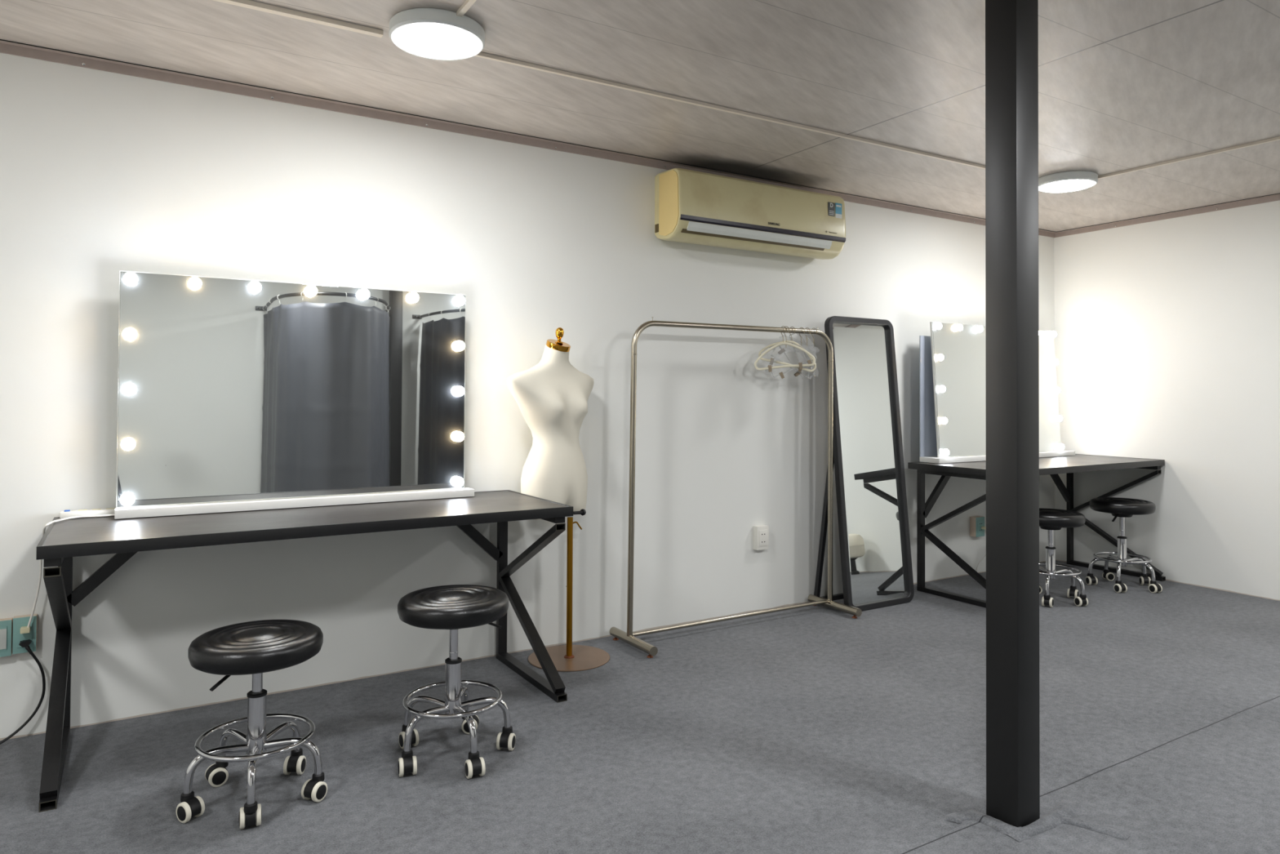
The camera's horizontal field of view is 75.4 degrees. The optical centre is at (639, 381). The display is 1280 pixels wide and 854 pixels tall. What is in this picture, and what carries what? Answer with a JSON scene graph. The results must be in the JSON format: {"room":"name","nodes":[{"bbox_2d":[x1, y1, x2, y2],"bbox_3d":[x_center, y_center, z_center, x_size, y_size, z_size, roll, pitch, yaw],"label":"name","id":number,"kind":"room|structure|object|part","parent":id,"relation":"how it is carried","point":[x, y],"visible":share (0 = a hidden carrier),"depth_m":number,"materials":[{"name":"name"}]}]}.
{"room":"backstage room","nodes":[
{"label":"backstage room","id":0,"kind":"room"},
{"bbox_2d":[0,53,1054,740],"bbox_3d":[-0.281,0.056,3.928,7.684,2.303,0.120,1,-1,-32],"label":"wall","id":1,"kind":"structure","parent":0,"point":[104,174],"depth_m":3.50,"materials":[{"name":"white paint"}]},
{"bbox_2d":[0,617,13,657],"bbox_3d":[-2.094,0.839,2.708,0.064,0.118,0.038,1,-1,-32],"label":"wall socket","id":2,"kind":"object","parent":1,"relation":"attached to","point":[6,624],"visible":1,"depth_m":2.71,"materials":[{"name":"green plastic"}]},
{"bbox_2d":[12,613,37,653],"bbox_3d":[-2.038,0.836,2.744,0.064,0.118,0.037,1,-1,-32],"label":"wall socket","id":3,"kind":"object","parent":1,"relation":"attached to","point":[19,621],"visible":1,"depth_m":2.73,"materials":[{"name":"green plastic"}]},
{"bbox_2d":[20,626,31,633],"bbox_3d":[-2.021,0.815,2.723,0.026,0.018,0.040,1,-1,-32],"label":"plug","id":4,"kind":"object","parent":3,"relation":"attached to","point":[24,629],"visible":1,"depth_m":2.71,"materials":[{"name":"beige plastic"}]},
{"bbox_2d":[0,39,1055,237],"bbox_3d":[-0.234,-1.079,3.880,7.444,0.034,0.034,1,-1,-32],"label":"trim","id":5,"kind":"structure","parent":1,"relation":"attached to","point":[6,46],"depth_m":3.40,"materials":[{"name":"brown wood"}]},
{"bbox_2d":[654,168,845,259],"bbox_3d":[0.593,-0.850,4.274,1.089,0.342,0.226,1,-1,-32],"label":"air conditioner","id":6,"kind":"object","parent":1,"relation":"attached to","point":[691,206],"visible":1,"depth_m":4.12,"materials":[{"name":"plastic"}]},
{"bbox_3d":[0.139,-0.858,3.977,0.005,0.307,0.166,1,-1,-32],"label":"panel","id":7,"kind":"part","parent":6,"relation":"part of","materials":[{"name":"plastic"}]},
{"bbox_2d":[753,524,768,550],"bbox_3d":[0.643,0.827,4.395,0.078,0.125,0.039,1,-1,-32],"label":"wall socket","id":8,"kind":"object","parent":1,"relation":"attached to","point":[761,532],"visible":1,"depth_m":4.38,"materials":[{"name":"white plastic"}]},
{"bbox_2d":[969,515,984,537],"bbox_3d":[2.172,0.931,5.328,0.085,0.125,0.052,1,-1,-32],"label":"wall socket","id":9,"kind":"object","parent":1,"relation":"attached to","point":[976,522],"visible":1,"depth_m":5.30,"materials":[{"name":"green plastic"}]},
{"bbox_3d":[2.184,0.931,5.309,0.084,0.124,0.006,1,-1,-32],"label":"plate","id":10,"kind":"part","parent":9,"relation":"part of","materials":[{"name":"green plastic"}]},
{"bbox_2d":[976,526,986,571],"bbox_3d":[2.204,1.077,5.305,0.030,0.298,0.106,1,-1,-32],"label":"plug","id":11,"kind":"object","parent":9,"relation":"attached to","point":[982,527],"visible":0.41,"depth_m":5.30,"materials":[{"name":"beige plastic"}]},
{"bbox_2d":[0,560,1279,853],"bbox_3d":[0.920,1.234,1.951,7.684,0.100,4.722,1,-1,-32],"label":"floor","id":12,"kind":"structure","parent":0,"point":[818,729],"depth_m":2.69,"materials":[{"name":"grey carpet"}]},
{"bbox_2d":[0,652,45,744],"bbox_3d":[-2.111,1.034,2.617,0.031,0.290,0.386,0,-1,43],"label":"power cable","id":13,"kind":"object","parent":12,"relation":"on","point":[33,655],"visible":1,"depth_m":2.74,"materials":[{"name":"black rubber"}]},
{"bbox_2d":[18,639,32,654],"bbox_3d":[-2.017,0.873,2.720,0.038,0.045,0.025,1,-1,-32],"label":"plug","id":14,"kind":"object","parent":13,"relation":"attached to","point":[24,643],"visible":1,"depth_m":2.71,"materials":[{"name":"black plastic"}]},
{"bbox_2d":[176,619,327,829],"bbox_3d":[-1.090,0.944,2.355,0.398,0.470,0.364,0,-1,15],"label":"stool","id":15,"kind":"object","parent":12,"relation":"on","point":[256,647],"visible":1,"depth_m":2.30,"materials":[{"name":"black leather"}]},
{"bbox_3d":[-1.166,1.059,2.279,0.163,0.103,0.021,1,-1,-39],"label":"leg","id":16,"kind":"part","parent":15,"relation":"part of","materials":[{"name":"silver metal"}]},
{"bbox_3d":[-1.121,0.809,2.263,0.012,0.037,0.122,0,-1,23],"label":"height lever","id":17,"kind":"part","parent":15,"relation":"part of","materials":[{"name":"black plastic"}]},
{"bbox_3d":[-1.171,1.061,2.399,0.163,0.103,0.021,0,-1,33],"label":"leg","id":18,"kind":"part","parent":15,"relation":"part of","materials":[{"name":"silver metal"}]},
{"bbox_3d":[-1.050,1.059,2.248,0.021,0.103,0.163,1,-1,-21],"label":"leg","id":19,"kind":"part","parent":15,"relation":"part of","materials":[{"name":"silver metal"}]},
{"bbox_3d":[-1.084,0.744,2.348,0.347,0.071,0.347,0,-1,15],"label":"seat","id":20,"kind":"part","parent":15,"relation":"part of","materials":[{"name":"black leather"}]},
{"bbox_3d":[-1.059,1.062,2.441,0.021,0.103,0.163,0,-1,15],"label":"leg","id":21,"kind":"part","parent":15,"relation":"part of","materials":[{"name":"silver metal"}]},
{"bbox_3d":[-0.984,1.061,2.348,0.163,0.103,0.021,0,-1,-3],"label":"leg","id":22,"kind":"part","parent":15,"relation":"part of","materials":[{"name":"silver metal"}]},
{"bbox_2d":[35,489,573,812],"bbox_3d":[-1.116,0.814,2.955,1.645,0.750,0.629,1,-1,-32],"label":"table","id":23,"kind":"object","parent":12,"relation":"on","point":[63,540],"depth_m":2.77,"materials":[{"name":"black paint"}]},
{"bbox_3d":[-1.781,0.835,2.532,0.040,0.688,0.607,1,-1,-32],"label":"leg frame","id":24,"kind":"part","parent":23,"relation":"part of","materials":[{"name":"black paint"}]},
{"bbox_3d":[-1.868,0.445,2.818,0.175,0.026,0.036,1,-1,-31],"label":"power strip","id":25,"kind":"part","parent":23,"relation":"part of","materials":[{"name":"white plastic"}]},
{"bbox_3d":[-1.855,0.436,2.826,0.105,0.001,0.016,1,-1,-31],"label":"socket plate","id":26,"kind":"part","parent":23,"relation":"part of","materials":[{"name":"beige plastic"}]},
{"bbox_2d":[114,271,474,519],"bbox_3d":[-1.240,0.048,3.132,1.254,0.836,0.095,1,-1,-32],"label":"vanity mirror","id":27,"kind":"object","parent":23,"relation":"on","point":[234,394],"visible":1,"depth_m":3.07,"materials":[{"name":"silver glass"}]},
{"bbox_2d":[26,514,114,626],"bbox_3d":[-1.898,0.629,2.757,0.160,0.363,0.223,0,-1,31],"label":"cable","id":28,"kind":"object","parent":27,"relation":"hanging from","point":[104,515],"visible":0.79,"depth_m":2.74,"materials":[{"name":"white plastic"}]},
{"bbox_3d":[-1.732,0.399,2.797,0.043,0.043,0.035,1,-1,-32],"label":"bulb","id":29,"kind":"part","parent":27,"relation":"part of","materials":[{"name":"white glass"}]},
{"bbox_3d":[-1.731,0.212,2.800,0.043,0.043,0.035,1,-1,-32],"label":"bulb","id":30,"kind":"part","parent":27,"relation":"part of","materials":[{"name":"white glass"}]},
{"bbox_3d":[-1.730,0.025,2.802,0.043,0.043,0.035,1,-1,-32],"label":"bulb","id":31,"kind":"part","parent":27,"relation":"part of","materials":[{"name":"white glass"}]},
{"bbox_3d":[-1.729,-0.162,2.805,0.043,0.043,0.035,1,-1,-32],"label":"bulb","id":32,"kind":"part","parent":27,"relation":"part of","materials":[{"name":"white glass"}]},
{"bbox_3d":[-1.728,-0.349,2.808,0.043,0.043,0.035,1,-1,-32],"label":"bulb","id":33,"kind":"part","parent":27,"relation":"part of","materials":[{"name":"white glass"}]},
{"bbox_3d":[-1.564,-0.347,2.909,0.043,0.043,0.035,1,-1,-32],"label":"bulb","id":34,"kind":"part","parent":27,"relation":"part of","materials":[{"name":"white glass"}]},
{"bbox_3d":[-1.399,-0.345,3.010,0.043,0.043,0.035,1,-1,-32],"label":"bulb","id":35,"kind":"part","parent":27,"relation":"part of","materials":[{"name":"white glass"}]},
{"bbox_3d":[-1.235,-0.342,3.112,0.043,0.043,0.035,1,-1,-32],"label":"bulb","id":36,"kind":"part","parent":27,"relation":"part of","materials":[{"name":"white glass"}]},
{"bbox_3d":[-1.071,-0.340,3.213,0.043,0.043,0.035,1,-1,-32],"label":"bulb","id":37,"kind":"part","parent":27,"relation":"part of","materials":[{"name":"white glass"}]},
{"bbox_3d":[-0.907,-0.338,3.314,0.043,0.043,0.035,1,-1,-32],"label":"bulb","id":38,"kind":"part","parent":27,"relation":"part of","materials":[{"name":"white glass"}]},
{"bbox_3d":[-0.746,0.413,3.404,0.043,0.043,0.035,1,-1,-32],"label":"bulb","id":39,"kind":"part","parent":27,"relation":"part of","materials":[{"name":"white glass"}]},
{"bbox_3d":[-0.745,0.226,3.407,0.043,0.043,0.035,1,-1,-32],"label":"bulb","id":40,"kind":"part","parent":27,"relation":"part of","materials":[{"name":"white glass"}]},
{"bbox_3d":[-0.744,0.039,3.410,0.043,0.043,0.035,1,-1,-32],"label":"bulb","id":41,"kind":"part","parent":27,"relation":"part of","materials":[{"name":"white glass"}]},
{"bbox_3d":[-0.743,-0.148,3.413,0.043,0.043,0.035,1,-1,-32],"label":"bulb","id":42,"kind":"part","parent":27,"relation":"part of","materials":[{"name":"white glass"}]},
{"bbox_3d":[-0.742,-0.335,3.415,0.043,0.043,0.035,1,-1,-32],"label":"bulb","id":43,"kind":"part","parent":27,"relation":"part of","materials":[{"name":"white glass"}]},
{"bbox_3d":[-1.116,0.483,2.962,1.645,0.036,0.624,1,-1,-32],"label":"frame","id":44,"kind":"part","parent":23,"relation":"part of","materials":[{"name":"black paint"}]},
{"bbox_3d":[-0.448,0.854,3.354,0.040,0.688,0.607,1,-1,-32],"label":"leg frame","id":45,"kind":"part","parent":23,"relation":"part of","materials":[{"name":"black paint"}]},
{"bbox_2d":[397,584,515,778],"bbox_3d":[-0.595,0.932,2.651,0.383,0.510,0.389,0,-1,2],"label":"stool","id":46,"kind":"object","parent":12,"relation":"on","point":[453,607],"visible":1,"depth_m":2.59,"materials":[{"name":"black leather"}]},
{"bbox_3d":[-0.692,1.067,2.676,0.163,0.103,0.021,0,-1,20],"label":"leg","id":47,"kind":"part","parent":46,"relation":"part of","materials":[{"name":"silver metal"}]},
{"bbox_3d":[-0.660,1.066,2.561,0.021,0.103,0.163,0,-1,38],"label":"leg","id":48,"kind":"part","parent":46,"relation":"part of","materials":[{"name":"silver metal"}]},
{"bbox_3d":[-0.595,0.712,2.646,0.347,0.071,0.347,0,-1,2],"label":"seat","id":49,"kind":"part","parent":46,"relation":"part of","materials":[{"name":"black leather"}]},
{"bbox_3d":[-0.540,1.067,2.556,0.021,0.103,0.163,1,-1,-34],"label":"leg","id":50,"kind":"part","parent":46,"relation":"part of","materials":[{"name":"silver metal"}]},
{"bbox_3d":[-0.592,1.069,2.743,0.021,0.103,0.163,0,-1,2],"label":"leg","id":51,"kind":"part","parent":46,"relation":"part of","materials":[{"name":"silver metal"}]},
{"bbox_3d":[-0.498,1.068,2.668,0.163,0.103,0.021,1,-1,-16],"label":"leg","id":52,"kind":"part","parent":46,"relation":"part of","materials":[{"name":"silver metal"}]},
{"bbox_3d":[-0.506,0.779,2.663,0.122,0.037,0.012,0,-1,-12],"label":"height lever","id":53,"kind":"part","parent":46,"relation":"part of","materials":[{"name":"black plastic"}]},
{"bbox_2d":[506,327,609,671],"bbox_3d":[-0.336,0.482,3.572,0.356,1.439,0.505,0,-1,39],"label":"mannequin","id":54,"kind":"object","parent":12,"relation":"on","point":[552,396],"visible":0.91,"depth_m":3.54,"materials":[{"name":"beige fabric"}]},
{"bbox_3d":[-0.308,1.199,3.599,0.355,0.005,0.355,0,-1,22],"label":"plate","id":55,"kind":"part","parent":54,"relation":"part of","materials":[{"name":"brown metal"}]},
{"bbox_3d":[-0.263,0.566,3.582,0.056,0.030,0.029,1,-1,-37],"label":"knob","id":56,"kind":"part","parent":54,"relation":"part of","materials":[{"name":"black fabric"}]},
{"bbox_2d":[609,316,862,657],"bbox_3d":[0.503,0.459,4.084,1.291,1.510,0.355,1,-1,-32],"label":"rack","id":57,"kind":"object","parent":12,"relation":"on","point":[629,637],"visible":1,"depth_m":3.96,"materials":[{"name":"silver metal"}]},
{"bbox_2d":[754,325,815,372],"bbox_3d":[0.747,-0.169,4.267,0.313,0.237,0.036,0,-1,4],"label":"clothes hanger","id":58,"kind":"object","parent":57,"relation":"hanging from","point":[800,365],"visible":1,"depth_m":4.26,"materials":[{"name":"plastic"}]},
{"bbox_2d":[758,326,816,372],"bbox_3d":[0.766,-0.169,4.303,0.297,0.236,0.035,0,-1,8],"label":"clothes hanger","id":59,"kind":"object","parent":57,"relation":"hanging from","point":[788,341],"visible":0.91,"depth_m":4.30,"materials":[{"name":"plastic"}]},
{"bbox_2d":[764,326,819,378],"bbox_3d":[0.788,-0.151,4.274,0.278,0.273,0.036,0,-1,6],"label":"clothes hanger","id":60,"kind":"object","parent":57,"relation":"hanging from","point":[784,350],"visible":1,"depth_m":4.27,"materials":[{"name":"plastic"}]},
{"bbox_2d":[768,327,818,378],"bbox_3d":[0.806,-0.150,4.329,0.266,0.273,0.040,0,-1,-6],"label":"clothes hanger","id":61,"kind":"object","parent":57,"relation":"hanging from","point":[815,372],"visible":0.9,"depth_m":4.33,"materials":[{"name":"plastic"}]},
{"bbox_2d":[777,327,813,379],"bbox_3d":[0.817,-0.149,4.341,0.197,0.273,0.042,0,-1,-12],"label":"clothes hanger","id":62,"kind":"object","parent":57,"relation":"hanging from","point":[787,338],"visible":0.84,"depth_m":4.34,"materials":[{"name":"plastic"}]},
{"bbox_2d":[789,328,817,376],"bbox_3d":[0.855,-0.152,4.353,0.163,0.267,0.044,1,-1,-22],"label":"clothes hanger","id":63,"kind":"object","parent":57,"relation":"hanging from","point":[804,336],"visible":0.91,"depth_m":4.36,"materials":[{"name":"plastic"}]},
{"bbox_2d":[813,315,914,611],"bbox_3d":[1.250,0.434,4.615,0.512,1.587,0.275,1,-1,-32],"label":"mirror","id":64,"kind":"object","parent":12,"relation":"on","point":[873,528],"visible":0.91,"depth_m":4.58,"materials":[{"name":"black paint"}]},
{"bbox_2d":[985,0,1039,826],"bbox_3d":[1.022,0.038,2.274,0.099,2.302,0.096,1,-1,-32],"label":"steel pillar","id":65,"kind":"structure","parent":12,"relation":"on","point":[1011,26],"depth_m":2.24,"materials":[{"name":"black metal"}]},
{"bbox_2d":[907,453,1165,608],"bbox_3d":[2.437,0.860,5.033,1.620,0.755,0.640,1,-1,-32],"label":"table","id":66,"kind":"object","parent":12,"relation":"on","point":[1068,464],"visible":0.8,"depth_m":4.88,"materials":[{"name":"black paint"}]},
{"bbox_3d":[1.815,0.869,4.637,0.040,0.719,0.618,1,-1,-32],"label":"leg frame","id":67,"kind":"part","parent":66,"relation":"part of","materials":[{"name":"black paint"}]},
{"bbox_2d":[919,321,1075,463],"bbox_3d":[2.289,0.068,5.230,1.376,0.834,0.149,1,-1,-32],"label":"vanity mirror","id":68,"kind":"object","parent":66,"relation":"on","point":[953,365],"visible":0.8,"depth_m":5.00,"materials":[{"name":"silver glass"}]},
{"bbox_3d":[1.770,-0.331,4.908,0.043,0.043,0.035,1,-5,-32],"label":"bulb","id":69,"kind":"part","parent":68,"relation":"part of","materials":[{"name":"white glass"}]},
{"bbox_3d":[1.776,-0.144,4.894,0.043,0.043,0.035,1,-5,-32],"label":"bulb","id":70,"kind":"part","parent":68,"relation":"part of","materials":[{"name":"white glass"}]},
{"bbox_3d":[1.782,0.042,4.881,0.043,0.043,0.035,1,-5,-32],"label":"bulb","id":71,"kind":"part","parent":68,"relation":"part of","materials":[{"name":"white glass"}]},
{"bbox_3d":[1.787,0.229,4.867,0.043,0.043,0.035,1,-5,-32],"label":"bulb","id":72,"kind":"part","parent":68,"relation":"part of","materials":[{"name":"white glass"}]},
{"bbox_3d":[1.793,0.415,4.854,0.043,0.043,0.035,1,-5,-32],"label":"bulb","id":73,"kind":"part","parent":68,"relation":"part of","materials":[{"name":"white glass"}]},
{"bbox_3d":[1.935,-0.328,5.009,0.043,0.043,0.035,1,-5,-32],"label":"bulb","id":74,"kind":"part","parent":68,"relation":"part of","materials":[{"name":"white glass"}]},
{"bbox_3d":[2.099,-0.326,5.111,0.043,0.043,0.035,1,-5,-32],"label":"bulb","id":75,"kind":"part","parent":68,"relation":"part of","materials":[{"name":"white glass"}]},
{"bbox_3d":[2.756,-0.317,5.515,0.043,0.043,0.035,1,-5,-32],"label":"bulb","id":76,"kind":"part","parent":68,"relation":"part of","materials":[{"name":"white"}]},
{"bbox_3d":[2.762,-0.130,5.502,0.043,0.043,0.035,1,-5,-32],"label":"bulb","id":77,"kind":"part","parent":68,"relation":"part of","materials":[{"name":"white glass"}]},
{"bbox_3d":[2.768,0.056,5.488,0.043,0.043,0.035,1,-5,-32],"label":"bulb","id":78,"kind":"part","parent":68,"relation":"part of","materials":[{"name":"white glass"}]},
{"bbox_3d":[2.773,0.243,5.474,0.043,0.043,0.035,1,-5,-32],"label":"bulb","id":79,"kind":"part","parent":68,"relation":"part of","materials":[{"name":"white glass"}]},
{"bbox_3d":[2.779,0.429,5.461,0.043,0.043,0.035,1,-5,-32],"label":"bulb","id":80,"kind":"part","parent":68,"relation":"part of","materials":[{"name":"white glass"}]},
{"bbox_3d":[2.438,0.501,5.041,1.620,0.036,0.635,1,-1,-32],"label":"frame","id":81,"kind":"part","parent":66,"relation":"part of","materials":[{"name":"black paint"}]},
{"bbox_3d":[3.110,0.888,5.434,0.040,0.719,0.618,1,-1,-32],"label":"leg frame","id":82,"kind":"part","parent":66,"relation":"part of","materials":[{"name":"black paint"}]},
{"bbox_2d":[944,799,1129,841],"bbox_3d":[1.052,1.181,2.216,0.432,0.014,0.221,0,-1,-11],"label":"flap","id":83,"kind":"object","parent":12,"relation":"on","point":[1062,812],"visible":1,"depth_m":2.22,"materials":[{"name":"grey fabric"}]},
{"bbox_2d":[1039,507,1088,607],"bbox_3d":[2.310,0.979,4.674,0.383,0.504,0.374,0,-1,-4],"label":"stool","id":84,"kind":"object","parent":12,"relation":"on","point":[1050,519],"visible":0.67,"depth_m":4.54,"materials":[{"name":"black leather"}]},
{"bbox_3d":[2.305,1.114,4.761,0.021,0.103,0.163,0,-1,-4],"label":"leg","id":85,"kind":"part","parent":84,"relation":"part of","materials":[{"name":"silver metal"}]},
{"bbox_3d":[2.257,1.111,4.573,0.021,0.103,0.163,0,-1,32],"label":"leg","id":86,"kind":"part","parent":84,"relation":"part of","materials":[{"name":"silver metal"}]},
{"bbox_3d":[2.313,0.813,4.663,0.240,0.030,0.240,0,-1,-4],"label":"seat plate","id":87,"kind":"part","parent":84,"relation":"part of","materials":[{"name":"metal"}]},
{"bbox_3d":[2.313,0.762,4.664,0.347,0.071,0.347,0,-1,-4],"label":"seat","id":88,"kind":"part","parent":84,"relation":"part of","materials":[{"name":"black leather"}]},
{"bbox_3d":[2.406,1.114,4.697,0.163,0.103,0.021,1,-1,-22],"label":"leg","id":89,"kind":"part","parent":84,"relation":"part of","materials":[{"name":"silver metal"}]},
{"bbox_3d":[2.377,1.112,4.581,0.021,0.103,0.163,1,-1,-40],"label":"leg","id":90,"kind":"part","parent":84,"relation":"part of","materials":[{"name":"silver metal"}]},
{"bbox_2d":[1084,497,1162,593],"bbox_3d":[2.918,0.977,5.020,0.385,0.527,0.388,0,-1,0],"label":"stool","id":91,"kind":"object","parent":12,"relation":"on","point":[1122,508],"visible":1,"depth_m":4.97,"materials":[{"name":"black leather"}]},
{"bbox_3d":[2.821,1.121,5.041,0.163,0.103,0.021,0,-1,18],"label":"leg","id":92,"kind":"part","parent":91,"relation":"part of","materials":[{"name":"silver metal"}]},
{"bbox_3d":[2.919,1.122,5.111,0.021,0.103,0.163,0,-1,0],"label":"leg","id":93,"kind":"part","parent":91,"relation":"part of","materials":[{"name":"silver metal"}]},
{"bbox_3d":[2.858,1.119,4.927,0.021,0.103,0.163,0,-1,36],"label":"leg","id":94,"kind":"part","parent":91,"relation":"part of","materials":[{"name":"silver metal"}]},
{"bbox_3d":[2.920,0.800,5.014,0.240,0.030,0.240,0,-1,0],"label":"seat plate","id":95,"kind":"part","parent":91,"relation":"part of","materials":[{"name":"metal"}]},
{"bbox_3d":[2.920,0.749,5.015,0.347,0.071,0.347,0,-1,0],"label":"seat","id":96,"kind":"part","parent":91,"relation":"part of","materials":[{"name":"black leather"}]},
{"bbox_3d":[3.015,1.122,5.040,0.163,0.103,0.021,1,-1,-18],"label":"leg","id":97,"kind":"part","parent":91,"relation":"part of","materials":[{"name":"silver metal"}]},
{"bbox_3d":[2.978,1.120,4.926,0.021,0.103,0.163,1,-1,-36],"label":"leg","id":98,"kind":"part","parent":91,"relation":"part of","materials":[{"name":"silver metal"}]},
{"bbox_2d":[0,0,1279,231],"bbox_3d":[0.933,-1.169,1.987,7.684,0.100,4.722,1,-1,-32],"label":"ceiling","id":99,"kind":"structure","parent":0,"point":[1123,85],"depth_m":2.98,"materials":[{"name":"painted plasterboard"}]},
{"bbox_2d":[213,0,382,37],"bbox_3d":[-1.926,-1.126,1.982,2.572,0.014,0.024,1,-1,-31],"label":"cable trunking","id":100,"kind":"object","parent":99,"relation":"attached to","point":[245,3],"visible":1,"depth_m":2.52,"materials":[{"name":"beige plastic"}]},
{"bbox_2d":[389,7,484,60],"bbox_3d":[-0.641,-1.092,2.619,0.294,0.050,0.294,1,-1,-32],"label":"ceiling lamp","id":101,"kind":"object","parent":99,"relation":"attached to","point":[435,33],"visible":1,"depth_m":2.56,"materials":[{"name":"white plastic"}]},
{"bbox_2d":[395,24,478,59],"bbox_3d":[-0.641,-1.072,2.619,0.255,0.011,0.255,1,-1,-32],"label":"diffuser","id":102,"kind":"object","parent":101,"relation":"attached to","point":[435,42],"depth_m":2.59,"materials":[{"name":"white plastic"}]},
{"bbox_2d":[456,0,476,17],"bbox_3d":[-0.073,-1.121,1.735,0.017,0.012,1.808,1,-1,-32],"label":"cable trunking","id":103,"kind":"object","parent":99,"relation":"attached to","point":[467,4],"visible":1,"depth_m":2.46,"materials":[{"name":"beige plastic"}]},
{"bbox_2d":[474,52,985,168],"bbox_3d":[0.759,-1.089,3.577,3.102,0.012,0.014,1,-1,-31],"label":"cable trunking","id":104,"kind":"object","parent":99,"relation":"attached to","point":[482,55],"visible":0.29,"depth_m":3.28,"materials":[{"name":"beige plastic"}]},
{"bbox_2d":[1038,170,1097,192],"bbox_3d":[2.250,-1.051,4.371,0.294,0.050,0.294,1,-1,-32],"label":"ceiling lamp","id":105,"kind":"object","parent":99,"relation":"attached to","point":[1072,180],"visible":0.94,"depth_m":4.29,"materials":[{"name":"white plastic"}]},
{"bbox_2d":[1039,179,1093,192],"bbox_3d":[2.250,-1.031,4.370,0.255,0.011,0.255,1,-1,-32],"label":"diffuser","id":106,"kind":"object","parent":105,"relation":"attached to","point":[1045,185],"depth_m":4.34,"materials":[{"name":"white plastic"}]},
{"bbox_2d":[1097,136,1279,178],"bbox_3d":[2.913,-1.079,3.529,0.014,0.012,1.930,1,-1,-32],"label":"cable trunking","id":107,"kind":"object","parent":99,"relation":"attached to","point":[1277,138],"visible":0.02,"depth_m":3.95,"materials":[{"name":"beige plastic"}]},
{"bbox_2d":[1053,200,1279,600],"bbox_3d":[4.178,0.078,3.902,0.120,2.303,4.602,1,-1,-32],"label":"wall","id":108,"kind":"structure","parent":0,"point":[1167,339],"depth_m":5.12,"materials":[{"name":"white paint"}]},
{"bbox_2d":[1054,192,1279,237],"bbox_3d":[4.088,-1.056,3.927,0.034,0.034,4.476,1,-1,-32],"label":"trim","id":109,"kind":"structure","parent":108,"relation":"attached to","point":[1272,197],"depth_m":5.17,"materials":[{"name":"brown wood"}]}
]}

